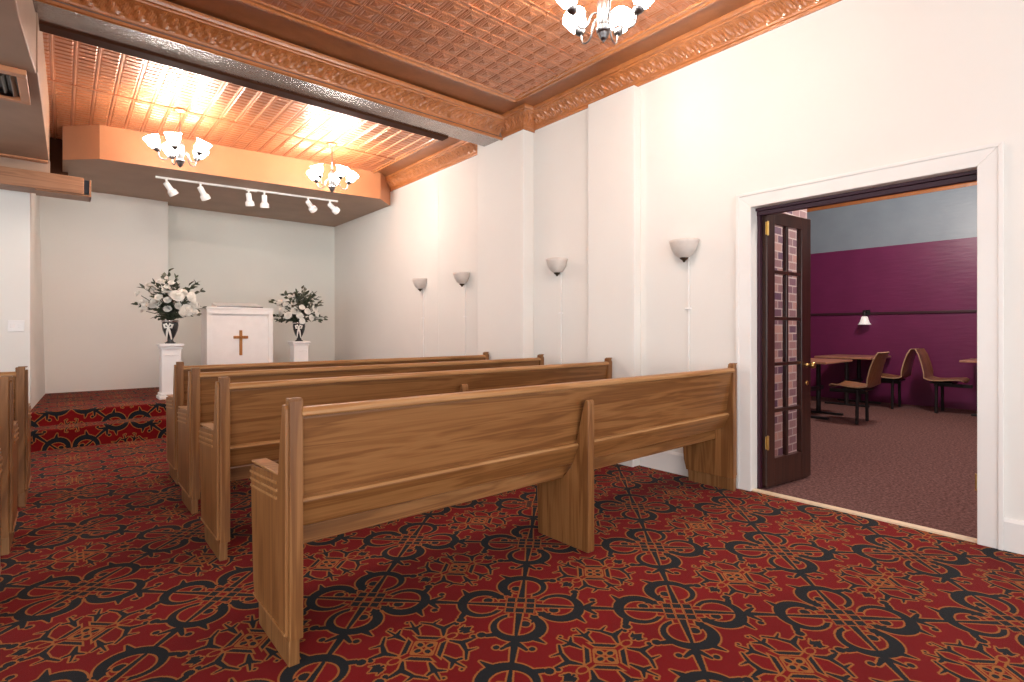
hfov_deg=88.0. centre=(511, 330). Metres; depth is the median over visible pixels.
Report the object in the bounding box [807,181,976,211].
trim
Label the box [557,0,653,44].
chandelier
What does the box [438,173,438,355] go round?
trim
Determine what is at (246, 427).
pew
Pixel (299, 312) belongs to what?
flower bouquet
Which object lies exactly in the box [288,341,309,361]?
pedestal
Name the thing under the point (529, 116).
trim
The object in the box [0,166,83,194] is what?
trim
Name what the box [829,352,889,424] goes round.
chair
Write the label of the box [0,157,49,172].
trim
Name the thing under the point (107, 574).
floor
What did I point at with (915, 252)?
wall
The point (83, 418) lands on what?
platform
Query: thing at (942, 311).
trim
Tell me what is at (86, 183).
trim
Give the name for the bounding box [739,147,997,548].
trim
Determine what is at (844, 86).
wall
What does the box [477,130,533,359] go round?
wall pier
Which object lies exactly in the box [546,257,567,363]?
wall sconce
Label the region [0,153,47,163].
trim
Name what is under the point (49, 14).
ceiling beam
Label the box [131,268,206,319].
flower bouquet
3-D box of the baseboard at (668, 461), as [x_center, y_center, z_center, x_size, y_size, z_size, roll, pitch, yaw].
[1.360,1.056,4.180,0.018,0.168,0.837,0,0,-40]
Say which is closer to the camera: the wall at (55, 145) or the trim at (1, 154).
the trim at (1, 154)
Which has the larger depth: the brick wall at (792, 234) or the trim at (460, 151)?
the trim at (460, 151)
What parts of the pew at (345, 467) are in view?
panel, seat, backrest, rail, panel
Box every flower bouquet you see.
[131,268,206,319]
[269,285,327,323]
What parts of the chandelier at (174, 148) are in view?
lamp shade, arm, lamp shade, lamp shade, arm, lamp shade, lamp shade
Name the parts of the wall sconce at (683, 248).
lamp shade, cord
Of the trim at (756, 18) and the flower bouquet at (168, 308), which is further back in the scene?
the flower bouquet at (168, 308)
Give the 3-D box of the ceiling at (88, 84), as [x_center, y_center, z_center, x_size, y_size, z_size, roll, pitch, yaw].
[-2.209,-2.277,2.257,7.950,0.066,12.700,0,0,-40]
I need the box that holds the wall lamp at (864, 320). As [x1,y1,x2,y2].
[858,310,870,324]
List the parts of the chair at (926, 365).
leg, leg, under frame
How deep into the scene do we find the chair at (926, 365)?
7.45 m
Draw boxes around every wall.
[0,189,44,407]
[49,137,67,175]
[168,205,334,365]
[335,0,1023,520]
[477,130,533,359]
[775,209,806,455]
[807,185,976,409]
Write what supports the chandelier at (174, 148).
hanging from the ceiling at (88, 84)
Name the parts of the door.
knob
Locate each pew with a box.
[0,366,31,506]
[0,376,18,555]
[0,448,2,572]
[165,352,488,483]
[177,354,543,513]
[199,357,611,560]
[250,363,736,666]
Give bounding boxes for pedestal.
[156,343,183,399]
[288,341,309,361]
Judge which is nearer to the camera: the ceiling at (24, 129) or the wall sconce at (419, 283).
the ceiling at (24, 129)
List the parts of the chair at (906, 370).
leg, under frame, leg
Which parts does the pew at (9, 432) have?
panel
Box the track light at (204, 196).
[155,176,339,214]
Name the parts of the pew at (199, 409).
panel, backrest, rail, panel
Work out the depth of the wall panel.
7.20 m
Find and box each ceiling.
[0,0,48,161]
[43,0,753,176]
[63,125,389,226]
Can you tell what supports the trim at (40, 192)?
attached to the wall at (20, 242)
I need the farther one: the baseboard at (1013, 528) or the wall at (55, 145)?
the wall at (55, 145)
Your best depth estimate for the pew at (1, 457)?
2.30 m
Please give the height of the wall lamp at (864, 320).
0.236 m
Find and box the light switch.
[8,320,24,331]
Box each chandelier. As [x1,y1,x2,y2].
[143,108,211,167]
[307,142,358,192]
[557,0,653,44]
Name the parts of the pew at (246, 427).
panel, seat, backrest, rail, panel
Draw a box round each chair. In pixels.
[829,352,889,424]
[881,348,918,408]
[915,348,972,412]
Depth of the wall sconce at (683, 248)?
4.10 m
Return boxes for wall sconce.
[412,278,426,356]
[453,272,469,355]
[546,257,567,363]
[669,238,698,371]
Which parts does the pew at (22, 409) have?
rail, backrest, panel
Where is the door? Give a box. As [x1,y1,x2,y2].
[762,213,815,487]
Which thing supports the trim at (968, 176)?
attached to the wall at (844, 86)
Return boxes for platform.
[31,387,165,451]
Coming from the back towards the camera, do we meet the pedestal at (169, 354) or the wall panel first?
the wall panel
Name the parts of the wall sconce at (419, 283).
lamp shade, cord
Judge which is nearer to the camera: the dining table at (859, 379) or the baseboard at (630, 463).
the baseboard at (630, 463)
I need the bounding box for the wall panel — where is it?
[39,192,167,393]
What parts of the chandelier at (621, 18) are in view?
lamp shade, lamp shade, arm, arm, arm, arm, lamp shade, arm, lamp shade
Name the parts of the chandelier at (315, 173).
lamp shade, lamp shade, rod, lamp shade, lamp shade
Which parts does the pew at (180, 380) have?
panel, backrest, rail, panel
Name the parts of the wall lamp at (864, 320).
lamp shade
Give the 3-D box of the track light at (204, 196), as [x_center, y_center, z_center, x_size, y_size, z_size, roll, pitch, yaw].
[-3.426,-1.763,7.083,2.226,0.235,0.154,0,0,-34]
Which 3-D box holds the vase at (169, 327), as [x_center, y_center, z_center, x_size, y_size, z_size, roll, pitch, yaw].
[-4.096,0.010,6.348,0.184,0.280,0.203,0,0,-20]
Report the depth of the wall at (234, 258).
8.72 m
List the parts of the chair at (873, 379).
under frame, leg, leg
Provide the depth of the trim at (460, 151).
6.89 m
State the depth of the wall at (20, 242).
5.21 m
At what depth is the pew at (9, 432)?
2.70 m
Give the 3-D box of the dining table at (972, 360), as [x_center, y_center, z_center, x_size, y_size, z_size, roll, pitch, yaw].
[6.508,0.765,7.014,0.800,0.750,0.780,0,0,-40]
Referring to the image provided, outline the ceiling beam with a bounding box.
[32,0,501,146]
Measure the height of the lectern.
1.205 m
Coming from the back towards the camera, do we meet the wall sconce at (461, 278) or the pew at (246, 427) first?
the wall sconce at (461, 278)
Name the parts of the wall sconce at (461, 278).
lamp shade, cord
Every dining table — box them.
[811,358,851,419]
[814,354,890,406]
[959,358,976,415]
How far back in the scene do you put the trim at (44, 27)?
4.26 m
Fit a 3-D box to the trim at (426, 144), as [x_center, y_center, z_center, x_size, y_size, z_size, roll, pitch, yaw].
[-1.343,-2.247,6.754,0.068,0.026,2.360,0,0,-40]
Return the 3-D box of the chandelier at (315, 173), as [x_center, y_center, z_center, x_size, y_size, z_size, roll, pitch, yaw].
[-2.148,-1.955,6.394,0.585,0.586,0.607,0,0,-29]
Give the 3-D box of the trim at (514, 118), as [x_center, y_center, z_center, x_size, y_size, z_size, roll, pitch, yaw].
[-0.009,-2.162,5.489,0.112,0.194,0.550,0,0,-40]
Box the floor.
[0,396,1023,681]
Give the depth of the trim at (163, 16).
4.15 m
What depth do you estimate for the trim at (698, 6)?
4.16 m
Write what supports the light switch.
attached to the wall at (20, 242)
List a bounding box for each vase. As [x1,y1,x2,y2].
[161,320,178,343]
[292,322,305,340]
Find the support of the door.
in the wall at (844, 86)
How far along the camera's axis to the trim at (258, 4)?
4.16 m
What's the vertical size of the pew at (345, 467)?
0.910 m
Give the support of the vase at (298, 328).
on the pedestal at (298, 350)
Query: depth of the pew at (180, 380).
4.19 m
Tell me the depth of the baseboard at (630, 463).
4.46 m
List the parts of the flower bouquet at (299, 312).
stem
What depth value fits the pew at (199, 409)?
3.49 m
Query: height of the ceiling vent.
0.035 m
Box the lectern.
[200,302,272,364]
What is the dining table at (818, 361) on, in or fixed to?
on the floor
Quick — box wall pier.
[588,85,640,466]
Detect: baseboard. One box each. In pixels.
[618,459,633,466]
[640,451,687,476]
[1004,517,1023,554]
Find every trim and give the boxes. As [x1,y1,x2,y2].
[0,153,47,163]
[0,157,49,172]
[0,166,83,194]
[34,0,502,139]
[35,180,90,201]
[39,21,447,140]
[57,0,503,135]
[84,180,88,194]
[235,0,514,101]
[371,139,439,172]
[385,140,476,191]
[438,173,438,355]
[501,103,524,137]
[514,0,719,102]
[523,103,534,132]
[533,0,841,130]
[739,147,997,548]
[752,488,976,542]
[755,170,976,490]
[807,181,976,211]
[811,310,976,315]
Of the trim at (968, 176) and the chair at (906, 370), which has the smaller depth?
the trim at (968, 176)
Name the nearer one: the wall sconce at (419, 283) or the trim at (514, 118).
the trim at (514, 118)
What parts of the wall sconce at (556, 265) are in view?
lamp shade, cord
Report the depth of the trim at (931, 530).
3.22 m
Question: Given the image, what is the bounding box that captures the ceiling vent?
[0,64,30,104]

